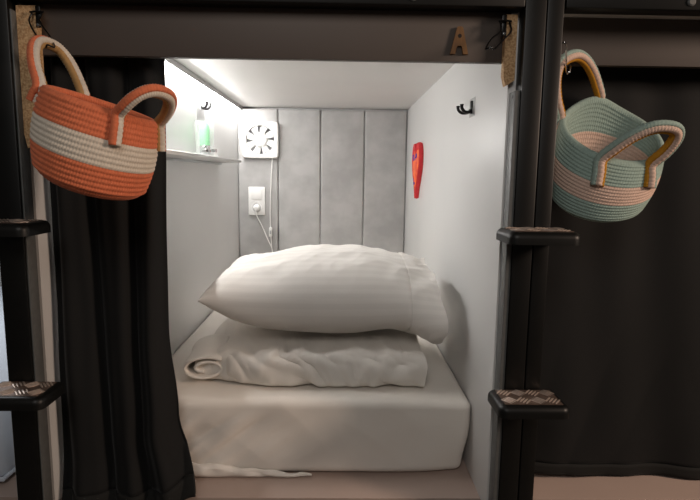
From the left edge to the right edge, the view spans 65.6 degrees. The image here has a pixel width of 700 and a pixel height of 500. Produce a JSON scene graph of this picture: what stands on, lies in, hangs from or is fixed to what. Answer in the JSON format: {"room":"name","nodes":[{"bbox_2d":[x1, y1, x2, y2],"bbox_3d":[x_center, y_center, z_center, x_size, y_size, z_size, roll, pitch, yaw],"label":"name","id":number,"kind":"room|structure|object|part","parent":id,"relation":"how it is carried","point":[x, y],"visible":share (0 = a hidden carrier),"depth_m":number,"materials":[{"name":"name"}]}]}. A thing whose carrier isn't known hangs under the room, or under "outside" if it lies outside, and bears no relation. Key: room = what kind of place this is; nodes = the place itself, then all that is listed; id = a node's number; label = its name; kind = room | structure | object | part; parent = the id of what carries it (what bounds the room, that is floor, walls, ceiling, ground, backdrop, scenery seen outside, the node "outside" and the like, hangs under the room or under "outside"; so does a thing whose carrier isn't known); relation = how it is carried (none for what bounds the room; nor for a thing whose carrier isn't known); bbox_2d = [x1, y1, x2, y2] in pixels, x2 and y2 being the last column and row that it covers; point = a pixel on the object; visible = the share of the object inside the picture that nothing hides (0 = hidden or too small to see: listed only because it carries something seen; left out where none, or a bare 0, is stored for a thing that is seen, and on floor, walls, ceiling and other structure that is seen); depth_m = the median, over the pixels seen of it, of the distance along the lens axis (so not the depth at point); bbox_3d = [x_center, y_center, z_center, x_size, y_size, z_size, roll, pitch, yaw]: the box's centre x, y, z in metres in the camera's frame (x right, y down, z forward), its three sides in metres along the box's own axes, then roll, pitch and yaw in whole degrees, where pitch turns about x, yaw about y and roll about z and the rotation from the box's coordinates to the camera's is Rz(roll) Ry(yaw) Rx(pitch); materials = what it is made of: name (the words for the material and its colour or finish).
{"room":"dormitory","nodes":[
{"label":"dormitory","id":0,"kind":"room"},
{"bbox_2d":[26,35,176,199],"bbox_3d":[-0.468,-0.255,1.031,0.294,0.316,0.226,1,8,-1],"label":"rope basket","id":1,"kind":"object","parent":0,"point":[82,143],"visible":1,"depth_m":0.95,"materials":[{"name":"orange fabric"}]},
{"bbox_3d":[-0.579,-0.346,1.044,0.084,0.143,0.170,2,8,12],"label":"handle","id":2,"kind":"part","parent":1,"relation":"part of","materials":[{"name":"orange fabric"}]},
{"bbox_3d":[-0.360,-0.240,0.995,0.083,0.112,0.151,3,8,17],"label":"handle","id":3,"kind":"part","parent":1,"relation":"part of","materials":[{"name":"orange fabric"}]},
{"bbox_2d":[0,66,239,499],"bbox_3d":[-0.716,-0.081,2.166,0.214,1.174,1.844,1,8,-1],"label":"wall","id":4,"kind":"structure","parent":0,"point":[202,199],"depth_m":2.01,"materials":[{"name":"white paint"}]},
{"bbox_2d":[16,5,43,147],"bbox_3d":[-0.679,-0.367,1.163,0.040,0.294,0.020,1,8,-1],"label":"block","id":5,"kind":"object","parent":4,"relation":"attached to","point":[24,31],"visible":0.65,"depth_m":1.15,"materials":[{"name":"beige wood"}]},
{"bbox_2d":[28,6,54,47],"bbox_3d":[-0.618,-0.452,1.096,0.028,0.103,0.123,-7,11,-44],"label":"wire hook","id":6,"kind":"object","parent":5,"relation":"attached to","point":[38,14],"visible":0.88,"depth_m":1.13,"materials":[{"name":"black metal"}]},
{"bbox_3d":[-0.652,-0.487,1.135,0.010,0.044,0.003,1,8,-1],"label":"plate","id":7,"kind":"part","parent":6,"relation":"part of","materials":[{"name":"black metal"}]},
{"bbox_2d":[166,149,240,164],"bbox_3d":[-0.550,-0.328,1.955,0.104,0.022,1.180,1,8,-1],"label":"shelf","id":8,"kind":"object","parent":4,"relation":"attached to","point":[171,155],"visible":0.56,"depth_m":1.90,"materials":[{"name":"white laminate"}]},
{"bbox_2d":[199,122,209,154],"bbox_3d":[-0.552,-0.423,2.061,0.039,0.124,0.039,1,8,-1],"label":"bottle","id":9,"kind":"object","parent":8,"relation":"on","point":[204,131],"visible":0.89,"depth_m":2.05,"materials":[{"name":"green plastic"}]},
{"bbox_2d":[196,97,211,130],"bbox_3d":[-0.584,-0.544,2.194,0.042,0.132,0.130,1,8,-1],"label":"hook","id":10,"kind":"object","parent":4,"relation":"attached to","point":[200,116],"visible":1,"depth_m":2.18,"materials":[{"name":"white"}]},
{"bbox_2d":[242,108,406,110],"bbox_3d":[-0.154,-0.203,3.104,3.500,1.174,0.030,1,8,-1],"label":"wall","id":11,"kind":"structure","parent":0,"point":[242,108],"depth_m":3.01,"materials":[{"name":"grey paint"}]},
{"bbox_2d":[237,109,406,256],"bbox_3d":[-0.157,-0.193,3.066,0.932,1.166,0.048,1,8,-1],"label":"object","id":12,"kind":"structure","parent":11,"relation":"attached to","point":[339,176],"depth_m":3.02,"materials":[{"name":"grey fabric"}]},
{"bbox_2d":[248,187,264,214],"bbox_3d":[-0.518,-0.272,3.019,0.092,0.156,0.017,1,8,-1],"label":"socket plate","id":13,"kind":"object","parent":12,"relation":"attached to","point":[256,195],"visible":0.97,"depth_m":3.01,"materials":[{"name":"white plastic"}]},
{"bbox_2d":[251,202,262,212],"bbox_3d":[-0.519,-0.236,3.022,0.066,0.066,0.012,1,8,-1],"label":"outlet","id":14,"kind":"object","parent":13,"relation":"attached to","point":[260,204],"depth_m":3.02,"materials":[{"name":"white plastic"}]},
{"bbox_2d":[253,204,272,251],"bbox_3d":[-0.477,-0.069,3.027,0.127,0.371,0.037,1,8,-1],"label":"cord","id":15,"kind":"object","parent":13,"relation":"attached to","point":[256,207],"visible":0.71,"depth_m":3.00,"materials":[{"name":"white plastic"}]},
{"bbox_3d":[-0.512,-0.227,3.049,0.221,1.104,0.033,1,8,-1],"label":"padded panel","id":16,"kind":"part","parent":12,"relation":"part of","materials":[{"name":"grey fabric"}]},
{"bbox_2d":[242,121,278,249],"bbox_3d":[-0.493,-0.287,3.010,0.196,0.830,0.030,1,8,-1],"label":"exhaust fan","id":17,"kind":"object","parent":12,"relation":"attached to","point":[260,139],"depth_m":2.96,"materials":[{"name":"white plastic"}]},
{"bbox_3d":[-0.541,-0.619,2.958,0.045,0.046,0.010,1,8,-1],"label":"blade","id":18,"kind":"part","parent":17,"relation":"part of","materials":[{"name":"white plastic"}]},
{"bbox_3d":[-0.537,-0.572,2.965,0.051,0.044,0.010,1,8,-1],"label":"blade","id":19,"kind":"part","parent":17,"relation":"part of","materials":[{"name":"white plastic"}]},
{"bbox_3d":[-0.517,-0.648,2.956,0.044,0.051,0.007,3,8,12],"label":"blade","id":20,"kind":"part","parent":17,"relation":"part of","materials":[{"name":"white plastic"}]},
{"bbox_3d":[-0.508,-0.548,2.967,0.047,0.045,0.007,-1,8,-14],"label":"blade","id":21,"kind":"part","parent":17,"relation":"part of","materials":[{"name":"white plastic"}]},
{"bbox_3d":[-0.470,-0.652,2.954,0.047,0.045,0.007,2,8,12],"label":"blade","id":22,"kind":"part","parent":17,"relation":"part of","materials":[{"name":"white plastic"}]},
{"bbox_3d":[-0.461,-0.553,2.970,0.044,0.051,0.007,-1,8,-15],"label":"blade","id":23,"kind":"part","parent":17,"relation":"part of","materials":[{"name":"white plastic"}]},
{"bbox_3d":[-0.437,-0.582,2.965,0.045,0.046,0.010,1,8,-1],"label":"blade","id":24,"kind":"part","parent":17,"relation":"part of","materials":[{"name":"white plastic"}]},
{"bbox_3d":[-0.441,-0.629,2.959,0.051,0.044,0.010,1,8,-1],"label":"blade","id":25,"kind":"part","parent":17,"relation":"part of","materials":[{"name":"white plastic"}]},
{"bbox_3d":[-0.440,-0.193,3.025,0.025,0.642,0.022,1,8,-1],"label":"fan cord","id":26,"kind":"part","parent":17,"relation":"part of","materials":[{"name":"white plastic"}]},
{"bbox_3d":[-0.283,-0.224,3.053,0.234,1.103,0.032,1,8,-1],"label":"padded panel","id":27,"kind":"part","parent":12,"relation":"part of","materials":[{"name":"grey fabric"}]},
{"bbox_3d":[-0.046,-0.221,3.057,0.240,1.102,0.034,1,8,-1],"label":"padded panel","id":28,"kind":"part","parent":12,"relation":"part of","materials":[{"name":"grey fabric"}]},
{"bbox_3d":[0.192,-0.219,3.061,0.234,1.102,0.033,1,8,-1],"label":"padded panel","id":29,"kind":"part","parent":12,"relation":"part of","materials":[{"name":"grey fabric"}]},
{"bbox_2d":[174,14,699,109],"bbox_3d":[-0.131,-0.673,2.108,3.560,0.030,1.876,1,8,-1],"label":"ceiling","id":30,"kind":"structure","parent":0,"point":[249,83],"depth_m":2.12,"materials":[{"name":"paint"}]},
{"bbox_2d":[43,56,195,499],"bbox_3d":[-0.543,0.060,1.287,0.335,1.190,0.092,1,8,-1],"label":"curtain","id":31,"kind":"object","parent":30,"relation":"hanging from","point":[124,438],"visible":0.77,"depth_m":1.31,"materials":[{"name":"black fabric"}]},
{"bbox_2d":[165,59,241,110],"bbox_3d":[-0.587,-0.652,2.122,0.030,0.026,1.682,1,8,-1],"label":"recessed light","id":32,"kind":"object","parent":30,"relation":"in","point":[172,64],"visible":0.59,"depth_m":2.08,"materials":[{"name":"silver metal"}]},
{"bbox_2d":[535,66,699,479],"bbox_3d":[1.025,0.048,1.413,1.171,1.158,0.038,1,8,-1],"label":"curtain","id":33,"kind":"object","parent":30,"relation":"hanging from","point":[621,348],"visible":0.67,"depth_m":1.42,"materials":[{"name":"black fabric"}]},
{"bbox_2d":[404,11,519,499],"bbox_3d":[0.370,-0.067,2.174,0.092,1.174,1.868,1,8,-1],"label":"wall","id":34,"kind":"structure","parent":0,"point":[454,222],"depth_m":1.55,"materials":[{"name":"white paint"}]},
{"bbox_2d":[18,2,510,63],"bbox_3d":[-0.190,-0.487,1.175,1.081,0.144,0.020,1,8,-1],"label":"trim","id":35,"kind":"structure","parent":34,"relation":"attached to","point":[107,31],"depth_m":1.17,"materials":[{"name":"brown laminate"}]},
{"bbox_2d":[16,0,524,12],"bbox_3d":[-0.166,-0.552,1.130,1.060,0.080,0.048,1,8,-1],"label":"steel rail","id":36,"kind":"object","parent":34,"relation":"attached to","point":[500,6],"visible":1,"depth_m":1.13,"materials":[{"name":"black metal"}]},
{"bbox_2d":[412,142,423,198],"bbox_3d":[0.307,-0.365,2.509,0.028,0.257,0.232,1,8,-1],"label":"heart","id":37,"kind":"object","parent":34,"relation":"attached to","point":[418,152],"visible":1,"depth_m":2.46,"materials":[{"name":"red fabric"}]},
{"bbox_2d":[450,26,467,54],"bbox_3d":[0.236,-0.452,1.173,0.039,0.057,0.007,1,8,-1],"label":"wooden letter","id":38,"kind":"object","parent":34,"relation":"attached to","point":[459,38],"visible":1,"depth_m":1.17,"materials":[{"name":"brown wood"}]},
{"bbox_2d":[456,97,475,117],"bbox_3d":[0.320,-0.396,1.507,0.041,0.050,0.060,1,8,-1],"label":"hook","id":39,"kind":"object","parent":34,"relation":"attached to","point":[471,111],"visible":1,"depth_m":1.50,"materials":[{"name":"black metal"}]},
{"bbox_3d":[0.336,-0.396,1.508,0.005,0.036,0.016,1,8,-1],"label":"hook plate","id":40,"kind":"part","parent":39,"relation":"part of","materials":[{"name":"black metal"}]},
{"bbox_2d":[501,14,517,86],"bbox_3d":[0.343,-0.428,1.171,0.024,0.147,0.020,1,8,-1],"label":"block","id":41,"kind":"object","parent":34,"relation":"attached to","point":[509,44],"visible":0.94,"depth_m":1.16,"materials":[{"name":"beige wood"}]},
{"bbox_2d":[485,15,511,49],"bbox_3d":[0.307,-0.452,1.128,0.084,0.084,0.027,-6,11,-42],"label":"wire hook","id":42,"kind":"object","parent":41,"relation":"attached to","point":[503,26],"visible":1,"depth_m":1.14,"materials":[{"name":"black metal"}]},
{"bbox_3d":[0.327,-0.476,1.152,0.010,0.044,0.003,1,8,-1],"label":"plate","id":43,"kind":"part","parent":42,"relation":"part of","materials":[{"name":"black metal"}]},
{"bbox_2d":[561,17,699,68],"bbox_3d":[1.035,-0.472,1.259,1.192,0.104,0.020,1,8,-1],"label":"trim","id":44,"kind":"structure","parent":34,"relation":"attached to","point":[610,42],"depth_m":1.24,"materials":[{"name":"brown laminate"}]},
{"bbox_3d":[0.076,1.191,0.630,6.200,0.030,5.320,1,8,-1],"label":"floor","id":45,"kind":"structure","parent":0,"visible":0},
{"bbox_2d":[0,0,64,499],"bbox_3d":[-0.727,0.157,1.173,0.173,1.850,0.139,1,8,-1],"label":"ladder","id":46,"kind":"object","parent":45,"relation":"on","point":[26,394],"visible":1,"depth_m":1.19,"materials":[{"name":"black metal"}]},
{"bbox_3d":[-0.720,-0.060,1.128,0.118,0.001,0.078,1,8,-1],"label":"tread plate","id":47,"kind":"part","parent":46,"relation":"part of","materials":[{"name":"silver metal"}]},
{"bbox_3d":[-0.716,0.301,1.178,0.118,0.001,0.078,1,8,-1],"label":"tread plate","id":48,"kind":"part","parent":46,"relation":"part of","materials":[{"name":"silver metal"}]},
{"bbox_2d":[0,457,699,499],"bbox_3d":[-0.150,0.722,2.303,3.500,0.438,1.810,1,8,-1],"label":"platform","id":49,"kind":"object","parent":45,"relation":"on","point":[447,484],"visible":0.06,"depth_m":1.43,"materials":[{"name":"laminate"}]},
{"bbox_2d":[0,286,14,481],"bbox_3d":[-1.378,0.386,2.214,0.942,0.215,1.681,1,8,-1],"label":"mattress","id":50,"kind":"object","parent":49,"relation":"on","point":[7,460],"visible":0.05,"depth_m":1.44,"materials":[{"name":"white"}]},
{"bbox_2d":[172,311,469,477],"bbox_3d":[-0.153,0.395,2.269,0.936,0.217,1.684,1,8,-1],"label":"mattress","id":51,"kind":"object","parent":49,"relation":"on","point":[230,428],"visible":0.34,"depth_m":1.47,"materials":[{"name":"white fabric"}]},
{"bbox_2d":[183,318,427,386],"bbox_3d":[-0.133,0.300,1.764,0.730,0.108,0.537,1,8,4],"label":"duvet","id":52,"kind":"object","parent":51,"relation":"on","point":[239,352],"visible":0.85,"depth_m":1.53,"materials":[{"name":"white fabric"}]},
{"bbox_2d":[198,244,447,343],"bbox_3d":[-0.076,0.122,1.747,0.696,0.276,0.492,1,8,-1],"label":"pillow","id":53,"kind":"object","parent":52,"relation":"on","point":[322,288],"visible":1,"depth_m":1.53,"materials":[{"name":"white fabric"}]},
{"bbox_2d":[488,0,580,499],"bbox_3d":[0.395,0.169,1.194,0.155,1.850,0.139,1,8,-1],"label":"ladder","id":54,"kind":"object","parent":45,"relation":"on","point":[517,401],"visible":1,"depth_m":1.19,"materials":[{"name":"black metal"}]},
{"bbox_3d":[0.394,0.325,1.199,0.125,0.001,0.078,1,8,-1],"label":"tread plate","id":55,"kind":"part","parent":54,"relation":"part of","materials":[{"name":"silver metal"}]},
{"bbox_3d":[0.398,-0.043,1.149,0.121,0.001,0.078,1,8,-1],"label":"tread plate","id":56,"kind":"part","parent":54,"relation":"part of","materials":[{"name":"silver metal"}]},
{"bbox_3d":[1.626,-0.055,2.210,0.030,1.174,1.900,1,8,-1],"label":"wall","id":57,"kind":"structure","parent":0,"visible":0},
{"bbox_2d":[564,0,699,15],"bbox_3d":[1.042,-0.539,1.152,1.186,0.080,0.048,1,8,-1],"label":"steel rail","id":58,"kind":"object","parent":57,"relation":"attached to","point":[605,7],"visible":0.89,"depth_m":1.13,"materials":[{"name":"black metal"}]},
{"bbox_2d":[562,41,570,74],"bbox_3d":[0.467,-0.422,1.186,0.020,0.065,0.086,5,9,30],"label":"wire hook","id":59,"kind":"object","parent":58,"relation":"attached to","point":[564,42],"visible":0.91,"depth_m":1.18,"materials":[{"name":"black metal"}]},
{"bbox_2d":[552,49,684,222],"bbox_3d":[0.594,-0.258,1.225,0.270,0.382,0.218,5,9,27],"label":"rope basket","id":60,"kind":"object","parent":59,"relation":"hanging from","point":[609,160],"visible":0.95,"depth_m":1.19,"materials":[{"name":"green fabric"}]},
{"bbox_3d":[0.530,-0.365,1.259,0.191,0.181,0.053,-3,9,-26],"label":"handle","id":61,"kind":"part","parent":60,"relation":"part of","materials":[{"name":"beige fabric"}]},
{"bbox_3d":[0.603,-0.199,1.137,0.171,0.140,0.073,1,8,-1],"label":"handle","id":62,"kind":"part","parent":60,"relation":"part of","materials":[{"name":"beige fabric"}]}
]}

